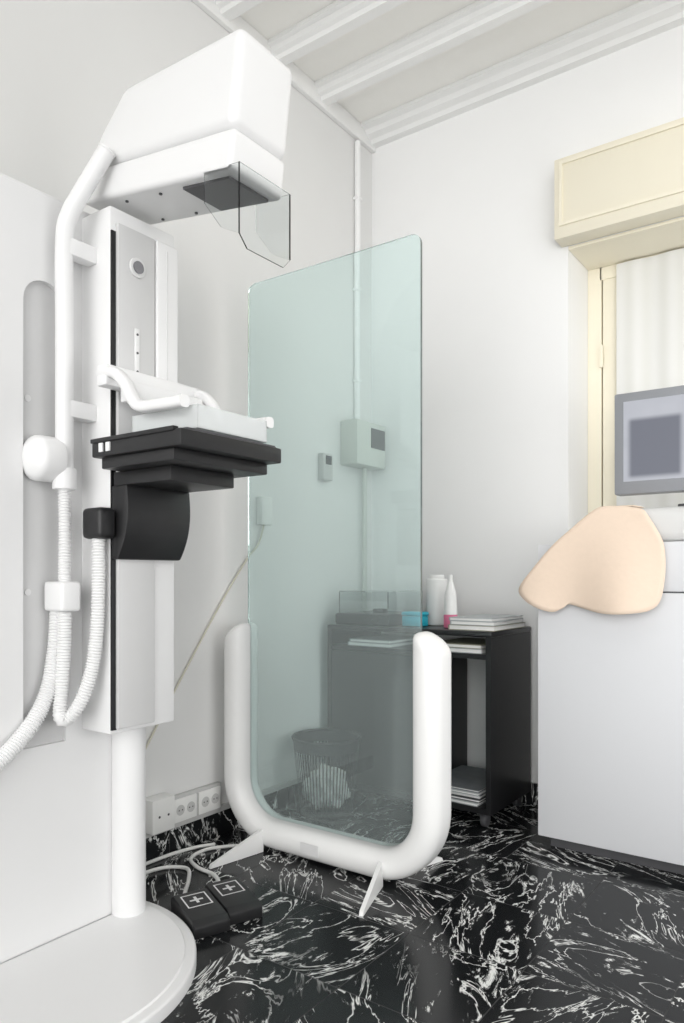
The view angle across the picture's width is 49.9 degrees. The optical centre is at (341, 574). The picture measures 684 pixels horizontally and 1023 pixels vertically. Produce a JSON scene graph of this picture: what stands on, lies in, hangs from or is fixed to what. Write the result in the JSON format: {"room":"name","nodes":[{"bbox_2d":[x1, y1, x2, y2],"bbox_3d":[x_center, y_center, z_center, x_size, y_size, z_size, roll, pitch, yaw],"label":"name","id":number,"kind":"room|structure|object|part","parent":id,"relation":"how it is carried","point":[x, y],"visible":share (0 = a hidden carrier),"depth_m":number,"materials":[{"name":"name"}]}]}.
{"room":"mammography room","nodes":[
{"label":"mammography room","id":0,"kind":"room"},
{"bbox_2d":[0,0,371,803],"bbox_3d":[-1.132,-0.545,1.793,0.250,2.890,5.100,0,0,36],"label":"wall","id":1,"kind":"structure","parent":0,"point":[66,66],"depth_m":2.45,"materials":[{"name":"white paint"}]},
{"bbox_2d":[146,781,230,837],"bbox_3d":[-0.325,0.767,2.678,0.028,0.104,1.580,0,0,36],"label":"socket","id":2,"kind":"object","parent":1,"relation":"attached to","point":[195,804],"visible":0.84,"depth_m":2.45,"materials":[{"name":"white plastic"}]},
{"bbox_2d":[146,792,174,834],"bbox_3d":[-0.576,0.748,2.305,0.056,0.105,0.090,0,0,36],"label":"box","id":3,"kind":"object","parent":2,"relation":"attached to","point":[160,808],"visible":0.86,"depth_m":2.28,"materials":[{"name":"white plastic"}]},
{"bbox_2d":[146,557,247,748],"bbox_3d":[-0.439,0.131,2.515,0.032,0.842,0.588,0,0,36],"label":"cable","id":4,"kind":"object","parent":1,"relation":"attached to","point":[211,620],"visible":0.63,"depth_m":2.48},
{"bbox_2d":[191,0,375,152],"bbox_3d":[-1.109,-1.953,1.591,0.022,0.075,4.299,0,0,36],"label":"trim","id":5,"kind":"structure","parent":1,"relation":"attached to","point":[301,82],"depth_m":2.92,"materials":[{"name":"white paint"}]},
{"bbox_2d":[146,782,537,861],"bbox_3d":[0.222,0.860,0.635,3.300,0.081,4.300,0,0,36],"label":"baseboard","id":6,"kind":"structure","parent":1,"relation":"attached to","point":[190,834],"depth_m":2.45,"materials":[{"name":"stone"}]},
{"bbox_2d":[353,140,361,251],"bbox_3d":[0.069,-1.280,3.225,0.028,1.240,0.032,0,0,36],"label":"pipe","id":7,"kind":"object","parent":1,"relation":"attached to","point":[357,198],"visible":0.36,"depth_m":3.21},
{"bbox_2d":[146,802,683,1022],"bbox_3d":[0.309,0.960,0.757,3.900,0.120,5.200,0,0,36],"label":"floor","id":8,"kind":"structure","parent":0,"point":[511,925],"depth_m":1.80,"materials":[{"name":"stone"}]},
{"bbox_2d":[0,29,291,1022],"bbox_3d":[-0.727,-0.118,1.443,0.793,2.037,1.224,0,0,36],"label":"machine","id":9,"kind":"object","parent":8,"relation":"on","point":[103,449],"visible":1,"depth_m":1.71,"materials":[{"name":"white plastic"}]},
{"bbox_3d":[-0.915,-0.015,1.477,0.061,1.770,1.060,0,0,36],"label":"panel","id":10,"kind":"part","parent":9,"relation":"part of","materials":[{"name":"white paint"}]},
{"bbox_3d":[-0.583,0.868,1.540,0.396,0.004,0.720,0,0,36],"label":"plate","id":11,"kind":"part","parent":9,"relation":"part of","materials":[{"name":"white plastic"}]},
{"bbox_3d":[-0.678,0.885,1.609,0.678,0.030,0.768,0,0,36],"label":"plate","id":12,"kind":"part","parent":9,"relation":"part of","materials":[{"name":"white plastic"}]},
{"bbox_3d":[-0.551,0.576,1.899,0.086,0.592,0.086,0,0,36],"label":"post","id":13,"kind":"part","parent":9,"relation":"part of","materials":[{"name":"white plastic"}]},
{"bbox_3d":[-0.459,-0.306,1.610,0.280,0.010,0.016,0,0,36],"label":"bucky rail","id":14,"kind":"part","parent":9,"relation":"part of","materials":[{"name":"black plastic"}]},
{"bbox_3d":[-0.500,-0.540,1.791,0.004,0.120,0.014,0,0,36],"label":"carriage handle","id":15,"kind":"part","parent":9,"relation":"part of","materials":[{"name":"white plastic"}]},
{"bbox_3d":[-0.444,-0.417,1.625,0.281,0.128,0.028,0,0,36],"label":"paddle arm","id":16,"kind":"part","parent":9,"relation":"part of","materials":[{"name":"white plastic"}]},
{"bbox_3d":[-0.434,-0.422,1.784,0.045,0.045,0.220,0,0,36],"label":"paddle frame","id":17,"kind":"part","parent":9,"relation":"part of","materials":[{"name":"white plastic"}]},
{"bbox_3d":[-0.449,-0.580,1.872,0.016,0.520,0.070,0,0,36],"label":"rail","id":18,"kind":"part","parent":9,"relation":"part of","materials":[{"name":"white plastic"}]},
{"bbox_2d":[132,404,266,442],"bbox_3d":[-0.329,-0.338,1.708,0.214,0.050,0.220,0,0,36],"label":"tray","id":19,"kind":"object","parent":9,"relation":"on","point":[203,420],"depth_m":1.63,"materials":[{"name":"plastic"}]},
{"bbox_3d":[-0.325,-0.307,1.706,0.206,0.004,0.280,0,0,36],"label":"bucky plate","id":20,"kind":"part","parent":9,"relation":"part of","materials":[{"name":"black plastic"}]},
{"bbox_3d":[-0.287,-0.417,1.844,0.281,0.128,0.028,0,0,36],"label":"paddle arm","id":21,"kind":"part","parent":9,"relation":"part of","materials":[{"name":"white plastic"}]},
{"bbox_2d":[146,843,237,892],"bbox_3d":[-0.439,0.894,2.232,0.335,0.012,0.443,0,0,36],"label":"cable","id":22,"kind":"object","parent":8,"relation":"on","point":[210,846],"visible":0.71,"depth_m":2.28,"materials":[{"name":"white plastic"}]},
{"bbox_2d":[171,888,229,939],"bbox_3d":[-0.369,0.874,1.907,0.096,0.052,0.176,0,0,-32],"label":"foot pedal","id":23,"kind":"object","parent":8,"relation":"on","point":[199,910],"visible":0.94,"depth_m":1.87,"materials":[{"name":"black plastic"}]},
{"bbox_2d":[204,877,261,925],"bbox_3d":[-0.295,0.874,1.981,0.096,0.052,0.176,0,0,-32],"label":"foot pedal","id":24,"kind":"object","parent":8,"relation":"on","point":[241,905],"visible":0.88,"depth_m":1.94,"materials":[{"name":"black plastic"}]},
{"bbox_2d":[209,234,450,916],"bbox_3d":[-0.054,-0.042,2.291,0.830,1.882,0.478,0,0,36],"label":"shield","id":25,"kind":"object","parent":8,"relation":"on","point":[337,698],"visible":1,"depth_m":2.27,"materials":[{"name":"clear glass"}]},
{"bbox_3d":[-0.044,-0.083,2.304,0.670,1.801,0.010,0,0,36],"label":"glass","id":26,"kind":"part","parent":25,"relation":"part of","materials":[{"name":"clear glass"}]},
{"bbox_3d":[-0.044,0.527,2.304,0.830,0.731,0.125,0,0,36],"label":"frame","id":27,"kind":"part","parent":25,"relation":"part of","materials":[{"name":"white plastic"}]},
{"bbox_2d":[422,625,530,826],"bbox_3d":[0.341,0.550,2.930,0.716,0.700,0.375,0,0,36],"label":"cabinet","id":28,"kind":"object","parent":8,"relation":"on","point":[507,656],"visible":0.45,"depth_m":2.71,"materials":[{"name":"black wood"}]},
{"bbox_2d":[422,612,428,626],"bbox_3d":[0.286,0.171,2.867,0.090,0.056,0.060,0,0,36],"label":"box","id":29,"kind":"object","parent":28,"relation":"on","point":[424,614],"visible":0.26,"depth_m":2.84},
{"bbox_2d":[426,575,446,625],"bbox_3d":[0.377,0.099,2.925,0.084,0.200,0.084,0,0,36],"label":"bottle","id":30,"kind":"object","parent":28,"relation":"on","point":[436,585],"visible":0.92,"depth_m":2.89,"materials":[{"name":"white plastic"}]},
{"bbox_2d":[444,575,457,627],"bbox_3d":[0.410,0.099,2.778,0.052,0.200,0.052,0,0,36],"label":"bottle","id":31,"kind":"object","parent":28,"relation":"on","point":[450,600],"visible":0.79,"depth_m":2.76,"materials":[{"name":"white plastic"}]},
{"bbox_2d":[444,637,485,653],"bbox_3d":[0.343,0.266,2.894,0.580,0.030,0.280,0,0,36],"label":"books","id":32,"kind":"object","parent":28,"relation":"on","point":[460,645],"visible":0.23,"depth_m":2.68,"materials":[{"name":"paper"}]},
{"bbox_2d":[451,765,485,806],"bbox_3d":[0.486,0.795,2.791,0.220,0.056,0.304,0,0,36],"label":"books","id":33,"kind":"object","parent":28,"relation":"on","point":[468,783],"visible":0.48,"depth_m":2.68,"materials":[{"name":"paper"}]},
{"bbox_2d":[451,652,485,659],"bbox_3d":[0.342,0.291,2.935,0.672,0.018,0.365,0,0,36],"label":"shelf","id":34,"kind":"object","parent":28,"relation":"attached to","point":[453,654],"depth_m":2.63,"materials":[{"name":"black wood"}]},
{"bbox_2d":[448,614,524,631],"bbox_3d":[0.546,0.176,2.754,0.180,0.045,0.290,0,0,36],"label":"books","id":35,"kind":"object","parent":28,"relation":"on","point":[477,622],"visible":1,"depth_m":2.66,"materials":[{"name":"paper"}]},
{"bbox_2d":[538,541,683,874],"bbox_3d":[1.302,0.400,2.226,1.302,1.000,0.433,0,0,36],"label":"desk","id":36,"kind":"object","parent":8,"relation":"on","point":[611,687],"visible":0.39,"depth_m":2.29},
{"bbox_2d":[519,505,665,614],"bbox_3d":[0.773,-0.047,2.324,0.404,0.333,0.262,0,0,7],"label":"chair backrest","id":37,"kind":"object","parent":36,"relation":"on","point":[612,561],"visible":1,"depth_m":2.26,"materials":[{"name":"beige plastic"}]},
{"bbox_3d":[1.302,-0.025,2.226,1.302,0.150,0.433,0,0,36],"label":"lid","id":38,"kind":"part","parent":36,"relation":"part of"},
{"bbox_2d":[615,385,683,541],"bbox_3d":[1.129,-0.350,2.317,0.510,0.499,0.370,0,0,36],"label":"monitor","id":39,"kind":"object","parent":36,"relation":"on","point":[649,424],"visible":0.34,"depth_m":2.37,"materials":[{"name":"grey plastic"}]},
{"bbox_2d":[240,0,642,122],"bbox_3d":[0.309,-2.050,0.757,3.900,0.120,5.200,0,0,36],"label":"ceiling","id":40,"kind":"structure","parent":0,"point":[552,20],"depth_m":2.73,"materials":[{"name":"white paint"}]},
{"bbox_2d":[215,0,264,20],"bbox_3d":[0.925,-1.962,1.595,3.278,0.056,0.124,0,0,36],"label":"ceiling beam","id":41,"kind":"structure","parent":40,"relation":"attached to","point":[229,9],"depth_m":2.51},
{"bbox_2d":[268,0,408,64],"bbox_3d":[1.091,-1.962,1.827,3.278,0.056,0.124,0,0,36],"label":"ceiling beam","id":42,"kind":"structure","parent":40,"relation":"attached to","point":[340,17],"depth_m":2.62,"materials":[{"name":"white paint"}]},
{"bbox_2d":[315,0,553,105],"bbox_3d":[1.258,-1.962,2.058,3.278,0.056,0.124,0,0,36],"label":"ceiling beam","id":43,"kind":"structure","parent":40,"relation":"attached to","point":[477,18],"depth_m":2.71,"materials":[{"name":"white wood"}]},
{"bbox_2d":[372,24,683,782],"bbox_3d":[1.738,-0.545,2.532,3.550,2.890,0.550,0,0,36],"label":"wall","id":44,"kind":"structure","parent":0,"point":[505,305],"depth_m":2.98,"materials":[{"name":"white paint"}]},
{"bbox_2d":[361,0,683,147],"bbox_3d":[1.450,-1.962,2.326,3.278,0.056,0.120,0,0,36],"label":"crown molding","id":45,"kind":"structure","parent":44,"relation":"attached to","point":[640,21],"depth_m":2.83,"materials":[{"name":"white paint"}]},
{"bbox_2d":[554,117,683,246],"bbox_3d":[1.433,-1.410,2.360,1.505,0.300,0.084,0,0,36],"label":"box","id":46,"kind":"object","parent":44,"relation":"attached to","point":[652,165],"depth_m":2.63,"materials":[{"name":"beige wood"}]},
{"bbox_2d":[559,120,683,513],"bbox_3d":[1.519,-0.812,2.479,1.465,1.465,0.391,0,0,36],"label":"window","id":47,"kind":"structure","parent":44,"relation":"in","point":[600,257],"depth_m":2.96,"materials":[{"name":"beige wood"}]},
{"bbox_3d":[1.407,-1.425,2.323,1.465,0.240,0.006,0,0,36],"label":"shutter box panel","id":48,"kind":"part","parent":47,"relation":"part of","materials":[{"name":"beige wood"}]},
{"bbox_3d":[1.609,-0.663,2.608,1.448,1.167,0.067,0,0,36],"label":"frame","id":49,"kind":"part","parent":47,"relation":"part of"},
{"bbox_2d":[616,248,683,507],"bbox_3d":[1.627,-0.665,2.550,1.312,1.150,0.014,0,0,36],"label":"window curtain","id":50,"kind":"object","parent":47,"relation":"in","point":[649,290],"depth_m":2.86,"materials":[{"name":"white fabric"}]}
]}

